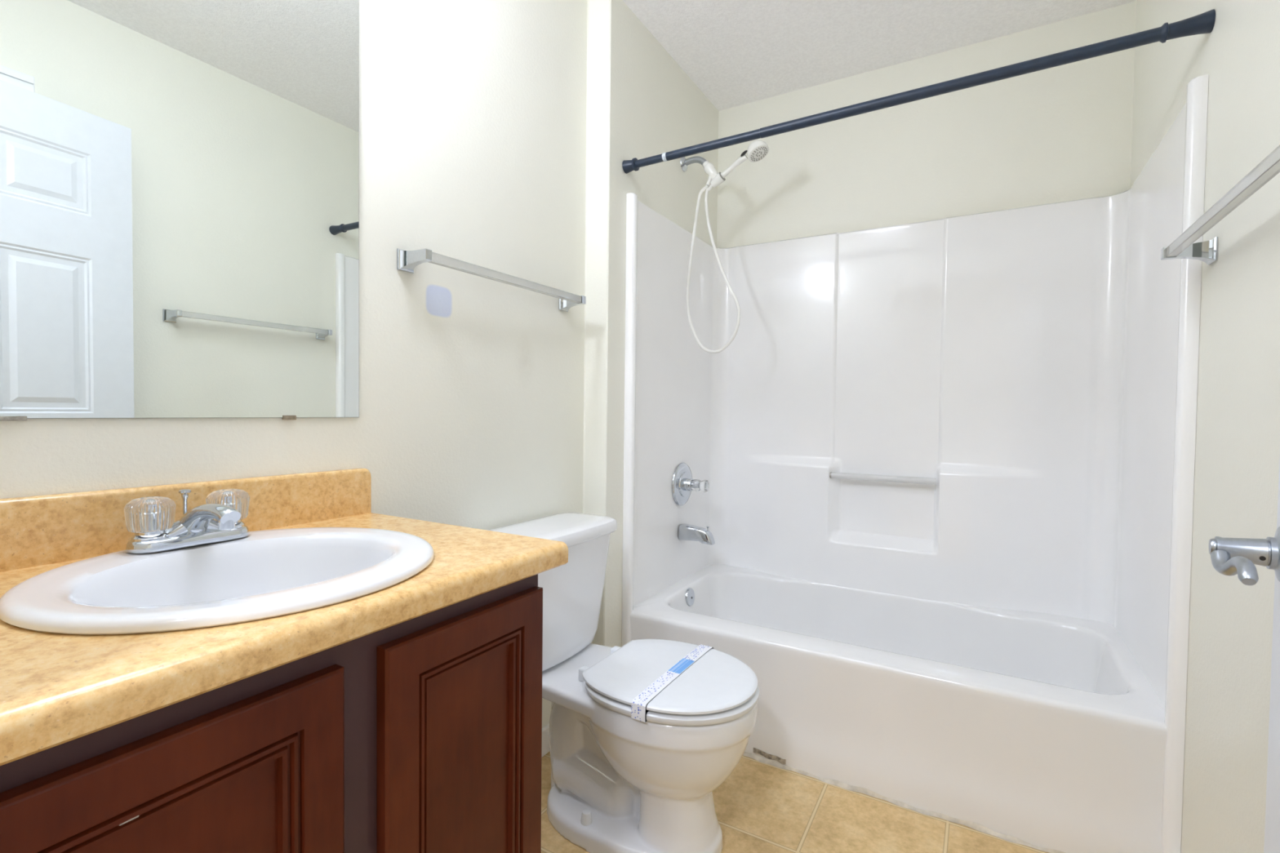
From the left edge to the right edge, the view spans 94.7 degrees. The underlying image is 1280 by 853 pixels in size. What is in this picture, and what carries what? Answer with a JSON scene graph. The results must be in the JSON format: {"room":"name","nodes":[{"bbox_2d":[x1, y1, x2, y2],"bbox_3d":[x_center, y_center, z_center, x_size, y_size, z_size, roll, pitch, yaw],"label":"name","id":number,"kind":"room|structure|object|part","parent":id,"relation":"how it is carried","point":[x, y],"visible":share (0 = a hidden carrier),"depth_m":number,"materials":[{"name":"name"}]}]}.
{"room":"bathroom","nodes":[
{"label":"bathroom","id":0,"kind":"room"},
{"bbox_2d":[0,0,718,728],"bbox_3d":[-0.359,-0.200,1.722,0.209,2.448,2.684,2,2,30],"label":"wall","id":1,"kind":"structure","parent":0,"point":[498,135],"depth_m":1.58,"materials":[{"name":"beige paint"}]},
{"bbox_2d":[0,0,359,421],"bbox_3d":[-0.770,-0.469,0.961,0.008,0.919,0.684,2,2,30],"label":"wall mirror","id":2,"kind":"object","parent":1,"relation":"attached to","point":[180,179],"visible":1,"depth_m":0.97,"materials":[{"name":"clear glass"}]},
{"bbox_2d":[0,467,371,572],"bbox_3d":[-0.773,0.145,0.970,0.020,0.097,0.725,2,2,30],"label":"backsplash","id":3,"kind":"structure","parent":1,"relation":"attached to","point":[35,531],"depth_m":0.91,"materials":[{"name":"beige laminate"}]},
{"bbox_2d":[396,248,586,311],"bbox_3d":[-0.358,-0.386,1.601,0.083,0.048,0.639,2,2,30],"label":"towel bar","id":4,"kind":"object","parent":1,"relation":"attached to","point":[406,260],"visible":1,"depth_m":1.46,"materials":[{"name":"chrome"},{"name":"brushed aluminum"}]},
{"bbox_2d":[542,723,550,756],"bbox_3d":[-0.405,0.984,1.654,0.013,0.085,0.840,2,2,30],"label":"baseboard","id":5,"kind":"structure","parent":1,"relation":"attached to","point":[545,730],"depth_m":1.83,"materials":[{"name":"white paint"}]},
{"bbox_2d":[680,155,724,186],"bbox_3d":[0.254,-1.020,2.354,0.179,0.150,0.060,2,2,30],"label":"shower mount","id":6,"kind":"object","parent":1,"relation":"attached to","point":[714,179],"visible":0.99,"depth_m":2.33,"materials":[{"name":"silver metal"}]},
{"bbox_2d":[706,175,711,186],"bbox_3d":[0.279,-0.979,2.341,0.035,0.046,0.022,2,2,30],"label":"holder","id":7,"kind":"object","parent":6,"relation":"attached to","point":[709,180],"depth_m":2.33,"materials":[{"name":"white plastic"}]},
{"bbox_2d":[685,139,768,353],"bbox_3d":[0.329,-0.683,2.293,0.336,0.790,0.082,2,2,30],"label":"handheld shower","id":8,"kind":"object","parent":6,"relation":"attached to","point":[757,149],"visible":1,"depth_m":2.32,"materials":[{"name":"white plastic"}]},
{"bbox_3d":[0.363,-1.006,2.276,0.110,0.075,0.025,2,2,35],"label":"handle","id":9,"kind":"part","parent":8,"relation":"part of","materials":[{"name":"white plastic"}]},
{"bbox_2d":[622,8,1215,173],"bbox_3d":[0.591,-0.880,1.643,1.482,0.065,0.044,2,2,30],"label":"shower curtain rod","id":10,"kind":"object","parent":1,"relation":"attached to","point":[1203,23],"visible":1,"depth_m":1.50,"materials":[{"name":"black metal"}]},
{"bbox_2d":[541,751,1048,852],"bbox_3d":[0.319,1.082,1.353,1.812,0.080,2.684,2,2,30],"label":"floor","id":11,"kind":"structure","parent":0,"point":[761,807],"depth_m":1.54,"materials":[{"name":"tile"}]},
{"bbox_2d":[0,573,542,852],"bbox_3d":[-0.564,0.642,0.846,0.526,0.805,0.695,2,2,30],"label":"vanity cabinet","id":12,"kind":"object","parent":11,"relation":"on","point":[422,734],"visible":0.92,"depth_m":0.68,"materials":[{"name":"brown wood"}]},
{"bbox_3d":[-0.433,0.611,0.565,0.020,0.656,0.312,2,2,30],"label":"door","id":13,"kind":"part","parent":12,"relation":"part of","materials":[{"name":"brown wood"}]},
{"bbox_2d":[0,467,568,765],"bbox_3d":[-0.543,0.170,0.838,0.551,0.135,0.726,2,2,30],"label":"countertop","id":14,"kind":"structure","parent":12,"relation":"on","point":[56,689],"depth_m":0.70,"materials":[{"name":"beige laminate"}]},
{"bbox_2d":[124,488,249,553],"bbox_3d":[-0.651,0.142,0.886,0.153,0.085,0.162,2,2,30],"label":"faucet","id":15,"kind":"object","parent":14,"relation":"on","point":[151,519],"visible":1,"depth_m":0.87,"materials":[{"name":"silver metal"}]},
{"bbox_3d":[-0.718,0.158,0.866,0.045,0.015,0.045,2,2,30],"label":"stem","id":16,"kind":"part","parent":15,"relation":"part of","materials":[{"name":"silver metal"}]},
{"bbox_3d":[-0.718,0.127,0.865,0.059,0.048,0.059,2,2,30],"label":"knob","id":17,"kind":"part","parent":15,"relation":"part of","materials":[{"name":"clear plastic"}]},
{"bbox_3d":[-0.709,0.133,0.920,0.016,0.071,0.016,2,2,30],"label":"lift rod","id":18,"kind":"part","parent":15,"relation":"part of","materials":[{"name":"silver metal"}]},
{"bbox_3d":[-0.647,0.144,0.884,0.142,0.061,0.042,2,2,30],"label":"spout","id":19,"kind":"part","parent":15,"relation":"part of","materials":[{"name":"silver metal"}]},
{"bbox_3d":[-0.666,0.126,0.954,0.059,0.048,0.059,2,2,30],"label":"knob","id":20,"kind":"part","parent":15,"relation":"part of","materials":[{"name":"clear plastic"}]},
{"bbox_3d":[-0.666,0.156,0.955,0.045,0.015,0.045,2,2,30],"label":"stem","id":21,"kind":"part","parent":15,"relation":"part of","materials":[{"name":"silver metal"}]},
{"bbox_2d":[0,527,434,635],"bbox_3d":[-0.537,0.266,0.819,0.462,0.164,0.482,2,2,30],"label":"sink","id":22,"kind":"object","parent":14,"relation":"in","point":[265,574],"visible":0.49,"depth_m":0.80,"materials":[{"name":"white ceramic"}]},
{"bbox_3d":[-0.251,0.604,0.879,0.020,0.658,0.305,2,2,30],"label":"door","id":23,"kind":"part","parent":12,"relation":"part of","materials":[{"name":"brown wood"}]},
{"bbox_2d":[486,511,759,852],"bbox_3d":[-0.044,0.657,1.537,0.715,0.752,0.456,2,2,30],"label":"toilet","id":24,"kind":"object","parent":11,"relation":"on","point":[620,783],"visible":0.88,"depth_m":1.44,"materials":[{"name":"white ceramic"}]},
{"bbox_3d":[-0.254,0.297,1.652,0.221,0.044,0.456,2,2,30],"label":"tank lid","id":25,"kind":"part","parent":24,"relation":"part of","materials":[{"name":"white ceramic"}]},
{"bbox_3d":[-0.261,0.479,1.659,0.202,0.328,0.428,2,2,30],"label":"tank","id":26,"kind":"part","parent":24,"relation":"part of","materials":[{"name":"white ceramic"}]},
{"bbox_3d":[-0.040,0.837,1.538,0.693,0.392,0.364,2,2,30],"label":"bowl","id":27,"kind":"part","parent":24,"relation":"part of","materials":[{"name":"white ceramic"}]},
{"bbox_3d":[0.089,0.610,1.459,0.399,0.016,0.372,2,2,30],"label":"seat lid","id":28,"kind":"part","parent":24,"relation":"part of","materials":[{"name":"white plastic"}]},
{"bbox_2d":[631,644,713,722],"bbox_3d":[0.091,0.623,1.458,0.036,0.043,0.378,2,2,30],"label":"band","id":29,"kind":"object","parent":24,"relation":"on","point":[639,704],"visible":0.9,"depth_m":1.39,"materials":[{"name":"white paper"}]},
{"bbox_3d":[0.083,0.633,1.463,0.422,0.020,0.375,2,2,30],"label":"seat","id":30,"kind":"part","parent":24,"relation":"part of","materials":[{"name":"white plastic"}]},
{"bbox_2d":[742,747,1065,852],"bbox_3d":[0.572,1.019,1.699,1.413,0.033,0.011,2,2,30],"label":"bead","id":31,"kind":"object","parent":11,"relation":"on","point":[973,825],"depth_m":1.64},
{"bbox_3d":[0.396,1.009,1.806,0.102,0.022,0.002,2,2,30],"label":"peeling strip","id":32,"kind":"part","parent":31,"relation":"part of","materials":[{"name":"grey"}]},
{"bbox_2d":[622,74,1208,852],"bbox_3d":[0.783,0.121,2.019,1.482,1.818,0.795,2,2,30],"label":"bathtub","id":33,"kind":"object","parent":11,"relation":"on","point":[948,464],"visible":0.95,"depth_m":2.09,"materials":[{"name":"white plastic"}]},
{"bbox_3d":[0.199,0.677,2.340,0.018,0.071,0.071,2,2,30],"label":"overflow plate","id":34,"kind":"part","parent":33,"relation":"part of","materials":[{"name":"silver metal"}]},
{"bbox_2d":[671,462,709,506],"bbox_3d":[0.222,0.238,2.393,0.117,0.176,0.176,2,2,30],"label":"shower valve","id":35,"kind":"object","parent":33,"relation":"attached to","point":[683,483],"visible":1,"depth_m":2.38,"materials":[{"name":"silver metal"}]},
{"bbox_3d":[0.244,0.238,2.380,0.065,0.050,0.052,2,2,30],"label":"knob","id":36,"kind":"part","parent":35,"relation":"part of","materials":[{"name":"clear plastic"}]},
{"bbox_2d":[678,523,715,545],"bbox_3d":[0.232,0.434,2.390,0.146,0.071,0.062,2,2,30],"label":"tub spout","id":37,"kind":"object","parent":33,"relation":"attached to","point":[686,531],"visible":1,"depth_m":2.37,"materials":[{"name":"silver metal"}]},
{"bbox_2d":[630,564,1167,852],"bbox_3d":[0.774,0.842,2.037,1.477,0.376,0.783,2,2,30],"label":"tub","id":38,"kind":"object","parent":33,"relation":"in","point":[1038,726],"depth_m":1.68,"materials":[{"name":"white plastic"}]},
{"bbox_2d":[622,0,1136,111],"bbox_3d":[0.349,-1.445,1.287,1.812,0.080,2.684,2,2,30],"label":"ceiling","id":39,"kind":"structure","parent":0,"point":[736,52],"depth_m":2.12,"materials":[{"name":"white paint"}]},
{"bbox_2d":[716,0,1136,248],"bbox_3d":[1.016,-0.202,2.406,1.483,2.448,0.120,2,2,30],"label":"wall","id":40,"kind":"structure","parent":0,"point":[1061,133],"depth_m":2.24,"materials":[{"name":"beige paint"}]},
{"bbox_2d":[1130,0,1279,852],"bbox_3d":[1.065,-0.162,0.895,0.120,2.448,2.684,2,2,30],"label":"wall","id":41,"kind":"structure","parent":0,"point":[1237,442],"depth_m":1.12,"materials":[{"name":"beige paint"}]},
{"bbox_2d":[1160,144,1279,265],"bbox_3d":[1.006,-0.361,0.987,0.083,0.048,0.644,2,2,30],"label":"towel bar","id":42,"kind":"object","parent":41,"relation":"attached to","point":[1184,246],"visible":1,"depth_m":1.01,"materials":[{"name":"silver metal"}]},
{"bbox_3d":[-0.311,-0.160,0.209,1.572,2.448,0.115,2,2,30],"label":"wall","id":43,"kind":"structure","parent":0,"visible":0},
{"bbox_2d":[1208,457,1279,852],"bbox_3d":[0.443,0.044,0.327,0.096,2.028,0.816,2,2,37],"label":"door","id":44,"kind":"structure","parent":43,"relation":"in","point":[1229,557],"depth_m":0.62,"materials":[{"name":"white paint"}]},
{"bbox_3d":[0.597,0.141,0.592,0.017,0.025,0.080,1,2,27],"label":"lever","id":45,"kind":"part","parent":44,"relation":"part of","materials":[{"name":"silver metal"}]}
]}

